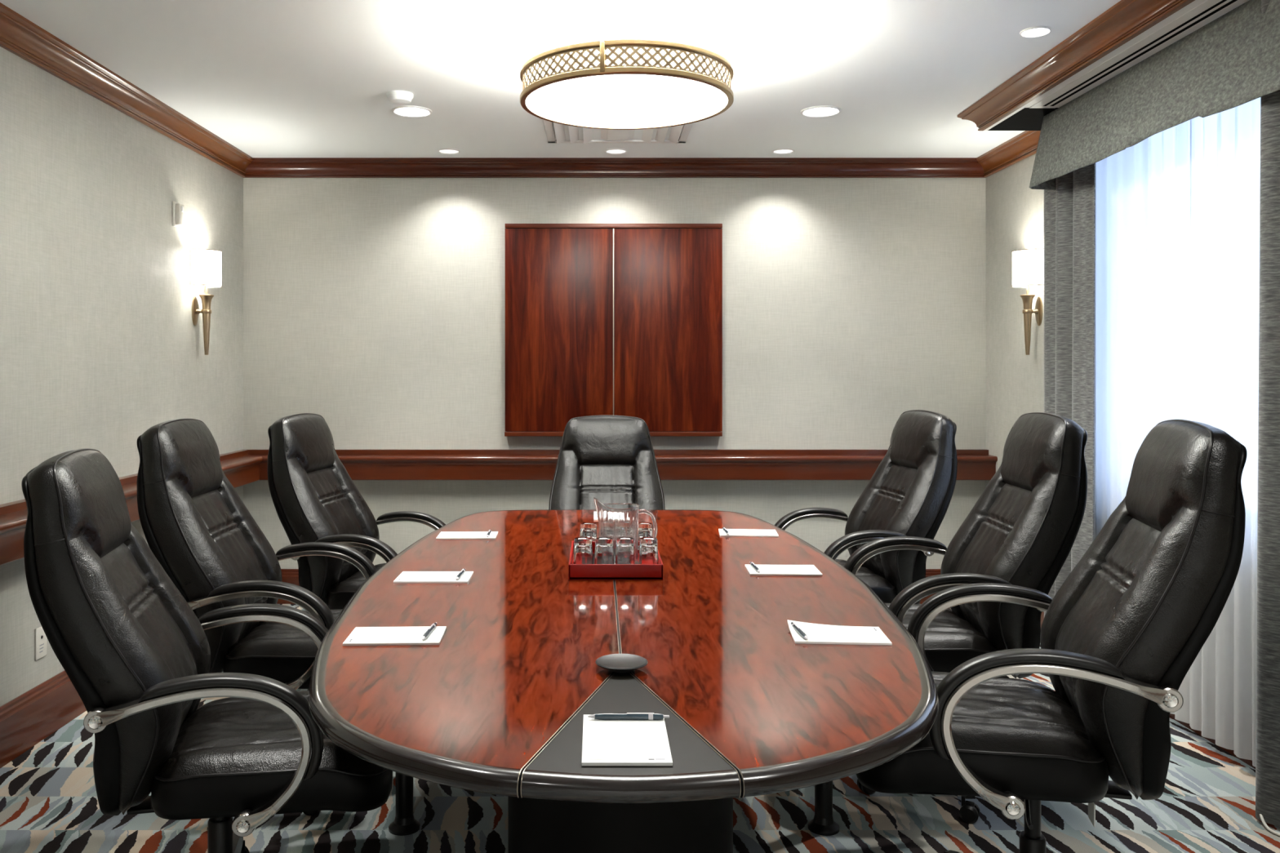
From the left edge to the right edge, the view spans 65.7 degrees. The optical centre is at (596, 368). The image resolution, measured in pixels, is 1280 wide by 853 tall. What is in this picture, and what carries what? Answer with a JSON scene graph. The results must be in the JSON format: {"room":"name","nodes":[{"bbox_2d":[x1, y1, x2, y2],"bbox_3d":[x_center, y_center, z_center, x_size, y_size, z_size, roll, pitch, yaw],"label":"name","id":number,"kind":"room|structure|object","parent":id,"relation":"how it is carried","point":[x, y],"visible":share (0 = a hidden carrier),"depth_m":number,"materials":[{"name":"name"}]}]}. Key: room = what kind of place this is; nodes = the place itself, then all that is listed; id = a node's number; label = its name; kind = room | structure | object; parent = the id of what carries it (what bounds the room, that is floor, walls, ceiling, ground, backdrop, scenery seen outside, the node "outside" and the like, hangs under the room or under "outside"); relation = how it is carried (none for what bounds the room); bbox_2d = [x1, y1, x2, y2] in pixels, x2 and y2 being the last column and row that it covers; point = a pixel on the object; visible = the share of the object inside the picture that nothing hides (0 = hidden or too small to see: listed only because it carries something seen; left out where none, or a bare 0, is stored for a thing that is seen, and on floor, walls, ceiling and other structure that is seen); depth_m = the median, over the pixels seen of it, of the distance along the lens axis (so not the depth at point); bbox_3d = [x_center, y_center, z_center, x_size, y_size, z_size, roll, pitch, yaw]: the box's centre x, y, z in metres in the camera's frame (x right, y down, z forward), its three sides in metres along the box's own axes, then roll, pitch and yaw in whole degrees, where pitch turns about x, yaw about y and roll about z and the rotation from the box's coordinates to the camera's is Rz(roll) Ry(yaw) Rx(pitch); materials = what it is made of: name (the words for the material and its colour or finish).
{"room":"conference room","nodes":[
{"label":"conference room","id":0,"kind":"room"},
{"bbox_2d":[0,46,243,706],"bbox_3d":[-2.110,0.076,2.225,0.120,2.567,7.050,0,0,0],"label":"wall","id":1,"kind":"structure","parent":0,"point":[101,346],"depth_m":4.04,"materials":[{"name":"paint"}]},
{"bbox_2d":[35,626,47,660],"bbox_3d":[-2.046,1.007,3.650,0.008,0.116,0.072,0,0,0],"label":"wall outlet","id":2,"kind":"object","parent":1,"relation":"attached to","point":[41,639],"visible":0.88,"depth_m":3.64,"materials":[{"name":"grey plastic"}]},
{"bbox_2d":[0,671,86,768],"bbox_3d":[-2.039,1.261,2.225,0.022,0.198,7.050,0,0,0],"label":"baseboard","id":3,"kind":"structure","parent":1,"relation":"attached to","point":[28,719],"depth_m":3.59,"materials":[{"name":"brown wood"}]},
{"bbox_2d":[0,2,253,177],"bbox_3d":[-2.007,-1.158,2.225,0.086,0.098,7.050,0,0,0],"label":"trim","id":4,"kind":"structure","parent":1,"relation":"attached to","point":[19,35],"depth_m":4.07,"materials":[{"name":"brown wood"}]},
{"bbox_2d":[0,448,262,565],"bbox_3d":[-1.965,0.549,2.225,0.170,0.164,7.050,0,0,0],"label":"trim","id":5,"kind":"structure","parent":1,"relation":"attached to","point":[241,468],"depth_m":4.03,"materials":[{"name":"brown wood"}]},
{"bbox_2d":[172,201,184,227],"bbox_3d":[-2.031,-0.750,4.820,0.038,0.120,0.070,0,0,0],"label":"wall sensor","id":6,"kind":"object","parent":1,"relation":"attached to","point":[178,210],"visible":1,"depth_m":4.79,"materials":[{"name":"grey plastic"}]},
{"bbox_2d":[189,248,222,355],"bbox_3d":[-1.981,-0.336,5.050,0.136,0.532,0.200,0,0,0],"label":"wall sconce","id":7,"kind":"object","parent":1,"relation":"attached to","point":[205,264],"visible":1,"depth_m":5.00,"materials":[{"name":"white fabric"}]},
{"bbox_2d":[0,0,1120,157],"bbox_3d":[0.155,-1.267,2.225,4.710,0.120,7.350,0,0,0],"label":"ceiling","id":8,"kind":"structure","parent":0,"point":[268,78],"depth_m":3.91,"materials":[{"name":"white paint"}]},
{"bbox_2d":[386,90,413,105],"bbox_3d":[-0.863,-1.187,4.350,0.116,0.041,0.116,0,0,0],"label":"smoke detector","id":9,"kind":"object","parent":8,"relation":"attached to","point":[397,97],"visible":1,"depth_m":4.31,"materials":[{"name":"white plastic"}]},
{"bbox_2d":[391,105,431,116],"bbox_3d":[-0.863,-1.204,4.634,0.186,0.007,0.186,0,0,0],"label":"recessed light","id":10,"kind":"object","parent":8,"relation":"in","point":[406,110],"visible":1,"depth_m":4.63,"materials":[{"name":"white paint"}]},
{"bbox_2d":[437,148,460,154],"bbox_3d":[-0.816,-1.204,5.480,0.124,0.007,0.124,0,0,0],"label":"recessed light","id":11,"kind":"object","parent":8,"relation":"in","point":[447,151],"visible":1,"depth_m":5.48,"materials":[{"name":"white paint"}]},
{"bbox_2d":[604,148,626,154],"bbox_3d":[0.108,-1.204,5.480,0.124,0.007,0.124,0,0,0],"label":"recessed light","id":12,"kind":"object","parent":8,"relation":"in","point":[613,151],"visible":1,"depth_m":5.48,"materials":[{"name":"white paint"}]},
{"bbox_2d":[542,119,693,143],"bbox_3d":[0.108,-1.196,4.930,0.730,0.022,0.660,0,0,0],"label":"ceiling vent","id":13,"kind":"object","parent":8,"relation":"in","point":[609,135],"visible":0.49,"depth_m":5.07,"materials":[{"name":"metal"}]},
{"bbox_2d":[520,26,733,129],"bbox_3d":[0.108,-1.081,3.570,0.766,0.253,0.766,0,0,26],"label":"ceiling lamp","id":14,"kind":"object","parent":8,"relation":"attached to","point":[627,79],"visible":1,"depth_m":3.39,"materials":[{"name":"white glass"}]},
{"bbox_2d":[771,148,794,154],"bbox_3d":[1.033,-1.204,5.480,0.124,0.007,0.124,0,0,0],"label":"recessed light","id":15,"kind":"object","parent":8,"relation":"in","point":[779,151],"visible":1,"depth_m":5.48,"materials":[{"name":"white paint"}]},
{"bbox_2d":[800,105,841,116],"bbox_3d":[1.050,-1.204,4.634,0.186,0.007,0.186,0,0,0],"label":"recessed light","id":16,"kind":"object","parent":8,"relation":"in","point":[823,110],"visible":1,"depth_m":4.63,"materials":[{"name":"white paint"}]},
{"bbox_2d":[1019,26,1051,37],"bbox_3d":[1.568,-1.204,3.537,0.104,0.007,0.104,0,0,0],"label":"recessed light","id":17,"kind":"object","parent":8,"relation":"in","point":[1035,31],"visible":1,"depth_m":3.53,"materials":[{"name":"white paint"}]},
{"bbox_2d":[957,0,1195,130],"bbox_3d":[1.779,-1.170,1.707,0.123,0.074,6.014,0,0,0],"label":"trim","id":18,"kind":"structure","parent":8,"relation":"attached to","point":[1126,20],"depth_m":3.70,"materials":[{"name":"brown wood"}]},
{"bbox_2d":[243,177,986,568],"bbox_3d":[0.105,0.076,5.810,4.550,2.567,0.120,0,0,0],"label":"wall","id":19,"kind":"structure","parent":0,"point":[374,308],"depth_m":5.75,"materials":[{"name":"paint"}]},
{"bbox_2d":[276,568,940,604],"bbox_3d":[0.105,1.261,5.739,4.310,0.198,0.022,0,0,0],"label":"baseboard","id":20,"kind":"structure","parent":19,"relation":"attached to","point":[288,575],"depth_m":5.73,"materials":[{"name":"brown wood"}]},
{"bbox_2d":[504,223,722,436],"bbox_3d":[0.097,-0.222,5.698,1.242,1.214,0.104,0,0,0],"label":"upper cabinet","id":21,"kind":"object","parent":19,"relation":"attached to","point":[602,319],"visible":0.88,"depth_m":5.65,"materials":[{"name":"brown wood"}]},
{"bbox_2d":[244,157,985,177],"bbox_3d":[0.105,-1.158,5.707,4.310,0.098,0.086,0,0,0],"label":"trim","id":22,"kind":"structure","parent":19,"relation":"attached to","point":[260,167],"depth_m":5.72,"materials":[{"name":"brown wood"}]},
{"bbox_2d":[244,448,997,479],"bbox_3d":[0.105,0.549,5.665,4.310,0.164,0.170,0,0,0],"label":"trim","id":23,"kind":"structure","parent":19,"relation":"attached to","point":[359,464],"depth_m":5.61,"materials":[{"name":"brown wood"}]},
{"bbox_2d":[0,604,1279,852],"bbox_3d":[0.155,1.420,2.225,4.710,0.120,7.350,0,0,0],"label":"floor","id":24,"kind":"structure","parent":0,"point":[49,803],"depth_m":2.98,"materials":[{"name":"carpet"}]},
{"bbox_2d":[21,448,392,852],"bbox_3d":[-0.918,0.777,2.438,0.815,1.166,0.695,0,0,-12],"label":"chair","id":25,"kind":"object","parent":24,"relation":"on","point":[136,655],"visible":0.94,"depth_m":2.20,"materials":[{"name":"black leather"}]},
{"bbox_2d":[136,418,377,816],"bbox_3d":[-1.031,0.762,3.250,0.816,1.196,0.695,0,0,-1],"label":"chair","id":26,"kind":"object","parent":24,"relation":"on","point":[196,524],"visible":0.74,"depth_m":3.04,"materials":[{"name":"black leather"}]},
{"bbox_2d":[266,413,445,690],"bbox_3d":[-0.952,0.777,4.248,0.815,1.166,0.695,0,0,10],"label":"chair","id":27,"kind":"object","parent":24,"relation":"on","point":[315,498],"visible":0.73,"depth_m":4.09,"materials":[{"name":"black leather"}]},
{"bbox_2d":[548,415,665,510],"bbox_3d":[0.052,0.798,4.733,0.695,1.123,0.815,0,0,0],"label":"chair","id":28,"kind":"object","parent":24,"relation":"on","point":[608,459],"visible":0.42,"depth_m":4.97,"materials":[{"name":"black leather"}]},
{"bbox_2d":[308,509,938,852],"bbox_3d":[0.052,0.982,2.930,1.481,0.757,2.904,0,0,0],"label":"conference table","id":29,"kind":"object","parent":24,"relation":"on","point":[526,651],"visible":0.94,"depth_m":2.02,"materials":[{"name":"brown wood"}]},
{"bbox_2d":[342,626,446,645],"bbox_3d":[-0.463,0.617,2.290,0.215,0.005,0.142,0,0,-2],"label":"notepad","id":30,"kind":"object","parent":29,"relation":"on","point":[360,636],"visible":0.97,"depth_m":2.28,"materials":[{"name":"white paper"}]},
{"bbox_2d":[422,622,436,639],"bbox_3d":[-0.388,0.609,2.301,0.011,0.012,0.143,0,0,3],"label":"ballpoint pen","id":31,"kind":"object","parent":30,"relation":"on","point":[433,625],"visible":1,"depth_m":2.29,"materials":[{"name":"grey metal"}]},
{"bbox_2d":[393,571,473,582],"bbox_3d":[-0.480,0.617,2.934,0.215,0.005,0.142,0,0,0],"label":"notepad","id":32,"kind":"object","parent":29,"relation":"on","point":[405,576],"visible":0.99,"depth_m":2.92,"materials":[{"name":"white paper"}]},
{"bbox_2d":[455,568,465,579],"bbox_3d":[-0.403,0.609,2.942,0.011,0.012,0.143,0,0,2],"label":"ballpoint pen","id":33,"kind":"object","parent":32,"relation":"on","point":[463,571],"visible":1,"depth_m":2.93,"materials":[{"name":"grey metal"}]},
{"bbox_2d":[435,531,497,539],"bbox_3d":[-0.477,0.617,3.668,0.215,0.005,0.142,0,0,-1],"label":"notepad","id":34,"kind":"object","parent":29,"relation":"on","point":[443,535],"visible":0.99,"depth_m":3.64,"materials":[{"name":"white paper"}]},
{"bbox_2d":[486,529,491,537],"bbox_3d":[-0.398,0.609,3.670,0.011,0.012,0.143,0,0,-2],"label":"ballpoint pen","id":35,"kind":"object","parent":34,"relation":"on","point":[489,531],"visible":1,"depth_m":3.64,"materials":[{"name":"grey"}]},
{"bbox_2d":[593,511,598,519],"bbox_3d":[0.060,0.617,4.160,0.142,0.005,0.215,0,0,0],"label":"notepad","id":36,"kind":"object","parent":29,"relation":"on","point":[595,516],"visible":0.11,"depth_m":4.13,"materials":[{"name":"white paper"}]},
{"bbox_2d":[568,540,662,580],"bbox_3d":[0.057,0.597,3.107,0.278,0.046,0.405,0,0,0],"label":"serving tray","id":37,"kind":"object","parent":29,"relation":"on","point":[637,571],"visible":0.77,"depth_m":2.90,"materials":[{"name":"red paint"}]},
{"bbox_2d":[573,537,592,564],"bbox_3d":[-0.040,0.556,2.950,0.059,0.102,0.059,0,0,0],"label":"tumbler","id":38,"kind":"object","parent":37,"relation":"on","point":[583,548],"visible":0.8,"depth_m":2.93,"materials":[{"name":"clear glass"}]},
{"bbox_2d":[580,522,597,555],"bbox_3d":[-0.026,0.556,3.235,0.059,0.102,0.059,0,0,20],"label":"tumbler","id":39,"kind":"object","parent":37,"relation":"on","point":[587,529],"visible":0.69,"depth_m":3.21,"materials":[{"name":"clear glass"}]},
{"bbox_2d":[594,537,613,564],"bbox_3d":[0.023,0.556,2.950,0.059,0.102,0.059,0,0,-40],"label":"tumbler","id":40,"kind":"object","parent":37,"relation":"on","point":[604,551],"visible":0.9,"depth_m":2.93,"materials":[{"name":"clear glass"}]},
{"bbox_2d":[593,497,657,564],"bbox_3d":[0.085,0.503,3.079,0.170,0.209,0.131,0,0,31],"label":"water pitcher","id":41,"kind":"object","parent":37,"relation":"on","point":[615,521],"visible":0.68,"depth_m":3.04,"materials":[{"name":"clear glass"}]},
{"bbox_2d":[615,537,635,564],"bbox_3d":[0.085,0.556,2.950,0.059,0.102,0.059,0,0,10],"label":"tumbler","id":42,"kind":"object","parent":37,"relation":"on","point":[624,549],"visible":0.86,"depth_m":2.93,"materials":[{"name":"clear glass"}]},
{"bbox_2d":[637,522,653,555],"bbox_3d":[0.156,0.556,3.235,0.059,0.102,0.059,0,0,-11],"label":"tumbler","id":43,"kind":"object","parent":37,"relation":"on","point":[645,529],"visible":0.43,"depth_m":3.21,"materials":[{"name":"clear glass"}]},
{"bbox_2d":[639,537,657,564],"bbox_3d":[0.155,0.556,2.950,0.059,0.102,0.059,0,0,-30],"label":"tumbler","id":44,"kind":"object","parent":37,"relation":"on","point":[648,546],"visible":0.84,"depth_m":2.93,"materials":[{"name":"clear glass"}]},
{"bbox_2d":[582,715,672,765],"bbox_3d":[0.048,0.617,1.653,0.142,0.005,0.215,0,0,0],"label":"notepad","id":45,"kind":"object","parent":29,"relation":"on","point":[605,742],"visible":0.94,"depth_m":1.63,"materials":[{"name":"white paper"}]},
{"bbox_2d":[587,712,669,719],"bbox_3d":[0.057,0.609,1.735,0.143,0.012,0.011,0,0,0],"label":"ballpoint pen","id":46,"kind":"object","parent":45,"relation":"on","point":[628,716],"visible":1,"depth_m":1.73,"materials":[{"name":"grey"}]},
{"bbox_2d":[718,528,778,537],"bbox_3d":[0.570,0.617,3.726,0.215,0.005,0.142,0,0,5],"label":"notepad","id":47,"kind":"object","parent":29,"relation":"on","point":[732,532],"visible":0.96,"depth_m":3.70,"materials":[{"name":"white paper"}]},
{"bbox_2d":[722,527,728,534],"bbox_3d":[0.486,0.609,3.721,0.011,0.012,0.143,0,0,-1],"label":"ballpoint pen","id":48,"kind":"object","parent":47,"relation":"on","point":[724,529],"visible":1,"depth_m":3.71,"materials":[{"name":"grey metal"}]},
{"bbox_2d":[744,564,822,576],"bbox_3d":[0.571,0.617,3.037,0.215,0.005,0.142,0,0,2],"label":"notepad","id":49,"kind":"object","parent":29,"relation":"on","point":[765,570],"visible":0.98,"depth_m":3.02,"materials":[{"name":"white paper"}]},
{"bbox_2d":[749,561,759,572],"bbox_3d":[0.487,0.609,3.046,0.011,0.012,0.143,0,0,-2],"label":"ballpoint pen","id":50,"kind":"object","parent":49,"relation":"on","point":[751,563],"visible":1,"depth_m":3.04,"materials":[{"name":"grey metal"}]},
{"bbox_2d":[786,619,892,645],"bbox_3d":[0.560,0.611,2.297,0.215,0.018,0.142,0,0,4],"label":"notepad","id":51,"kind":"object","parent":29,"relation":"on","point":[816,633],"visible":0.99,"depth_m":2.29,"materials":[{"name":"white paper"}]},
{"bbox_2d":[791,622,808,639],"bbox_3d":[0.471,0.609,2.307,0.011,0.012,0.143,0,0,-4],"label":"ballpoint pen","id":52,"kind":"object","parent":51,"relation":"on","point":[794,626],"visible":1,"depth_m":2.29,"materials":[{"name":"grey metal"}]},
{"bbox_2d":[773,409,957,604],"bbox_3d":[1.090,0.770,4.266,0.816,1.180,0.695,0,0,-8],"label":"chair","id":53,"kind":"object","parent":24,"relation":"on","point":[909,493],"visible":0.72,"depth_m":4.10,"materials":[{"name":"black leather"}]},
{"bbox_2d":[844,412,1087,824],"bbox_3d":[1.128,0.751,3.250,0.816,1.217,0.695,0,0,3],"label":"chair","id":54,"kind":"object","parent":24,"relation":"on","point":[1024,525],"visible":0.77,"depth_m":3.03,"materials":[{"name":"black leather"}]},
{"bbox_2d":[855,418,1247,852],"bbox_3d":[1.026,0.738,2.348,0.815,1.243,0.695,0,0,13],"label":"chair","id":55,"kind":"object","parent":24,"relation":"on","point":[1120,637],"visible":0.91,"depth_m":2.11,"materials":[{"name":"black leather"}]},
{"bbox_2d":[1259,813,1279,835],"bbox_3d":[2.036,1.342,2.834,0.077,0.032,0.312,0,0,-19],"label":"cable","id":56,"kind":"object","parent":24,"relation":"on","point":[1266,826],"visible":0.82,"depth_m":2.91,"materials":[{"name":"grey plastic"}]},
{"bbox_2d":[986,153,1044,485],"bbox_3d":[2.370,0.076,2.225,0.220,2.567,7.050,0,0,0],"label":"wall","id":57,"kind":"structure","parent":0,"point":[1015,211],"depth_m":5.43,"materials":[{"name":"paint"}]},
{"bbox_2d":[976,130,1040,177],"bbox_3d":[2.217,-1.158,5.250,0.086,0.098,1.000,0,0,0],"label":"trim","id":58,"kind":"structure","parent":57,"relation":"attached to","point":[1023,145],"depth_m":5.31,"materials":[{"name":"brown wood"}]},
{"bbox_2d":[987,107,1057,130],"bbox_3d":[2.061,-1.136,4.508,0.399,0.004,0.412,0,0,0],"label":"trim","id":59,"kind":"structure","parent":57,"relation":"attached to","point":[1028,118],"depth_m":4.54,"materials":[{"name":"black"}]},
{"bbox_2d":[1011,248,1044,355],"bbox_3d":[2.191,-0.336,5.050,0.136,0.532,0.200,0,0,0],"label":"wall sconce","id":60,"kind":"object","parent":57,"relation":"attached to","point":[1028,264],"visible":0.98,"depth_m":5.01,"materials":[{"name":"white fabric"}]},
{"bbox_2d":[1044,163,1095,617],"bbox_3d":[2.082,0.119,4.372,0.088,2.458,0.455,0,0,0],"label":"drape","id":61,"kind":"object","parent":57,"relation":"hanging from","point":[1069,209],"visible":0.5,"depth_m":4.37,"materials":[{"name":"fabric"}]},
{"bbox_2d":[983,0,1248,130],"bbox_3d":[2.050,-1.171,1.707,0.420,0.073,6.014,0,0,0],"label":"trim","id":62,"kind":"structure","parent":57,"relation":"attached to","point":[1195,3],"depth_m":3.55,"materials":[{"name":"white paint"}]},
{"bbox_2d":[1029,0,1244,107],"bbox_3d":[1.934,-1.139,1.504,0.112,0.014,5.588,0,0,0],"label":"air vent","id":63,"kind":"object","parent":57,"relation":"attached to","point":[1207,10],"visible":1,"depth_m":3.51,"materials":[{"name":"white metal"}]},
{"bbox_2d":[1095,120,1190,724],"bbox_3d":[2.174,0.098,3.981,0.045,2.415,0.755,0,0,0],"label":"sheer curtain","id":64,"kind":"object","parent":57,"relation":"hanging from","point":[1143,188],"visible":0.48,"depth_m":3.96,"materials":[{"name":"fabric"}]},
{"bbox_2d":[1040,611,1255,768],"bbox_3d":[2.249,1.261,2.225,0.022,0.198,7.050,0,0,0],"label":"baseboard","id":65,"kind":"structure","parent":57,"relation":"attached to","point":[1249,762],"depth_m":3.65,"materials":[{"name":"brown wood"}]},
{"bbox_2d":[1029,0,1279,189],"bbox_3d":[2.078,-0.961,1.928,0.304,0.340,5.062,0,0,0],"label":"valance","id":66,"kind":"object","parent":57,"relation":"hanging from","point":[1232,60],"visible":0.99,"depth_m":3.39,"materials":[{"name":"fabric"}]},
{"bbox_2d":[1189,97,1260,767],"bbox_3d":[2.172,0.098,3.324,0.044,2.415,0.610,0,0,0],"label":"sheer curtain","id":67,"kind":"object","parent":57,"relation":"hanging from","point":[1225,145],"visible":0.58,"depth_m":3.40,"materials":[{"name":"fabric"}]},
{"bbox_3d":[2.110,-1.122,2.510,0.180,0.020,3.820,0,0,0],"label":"trim","id":68,"kind":"structure","parent":57,"relation":"attached to","visible":0},
{"bbox_2d":[1255,0,1279,826],"bbox_3d":[2.014,0.119,2.471,0.083,2.458,1.169,0,0,-1],"label":"drape","id":69,"kind":"object","parent":68,"relation":"hanging from","point":[1268,628],"visible":0.94,"depth_m":2.94,"materials":[{"name":"fabric"}]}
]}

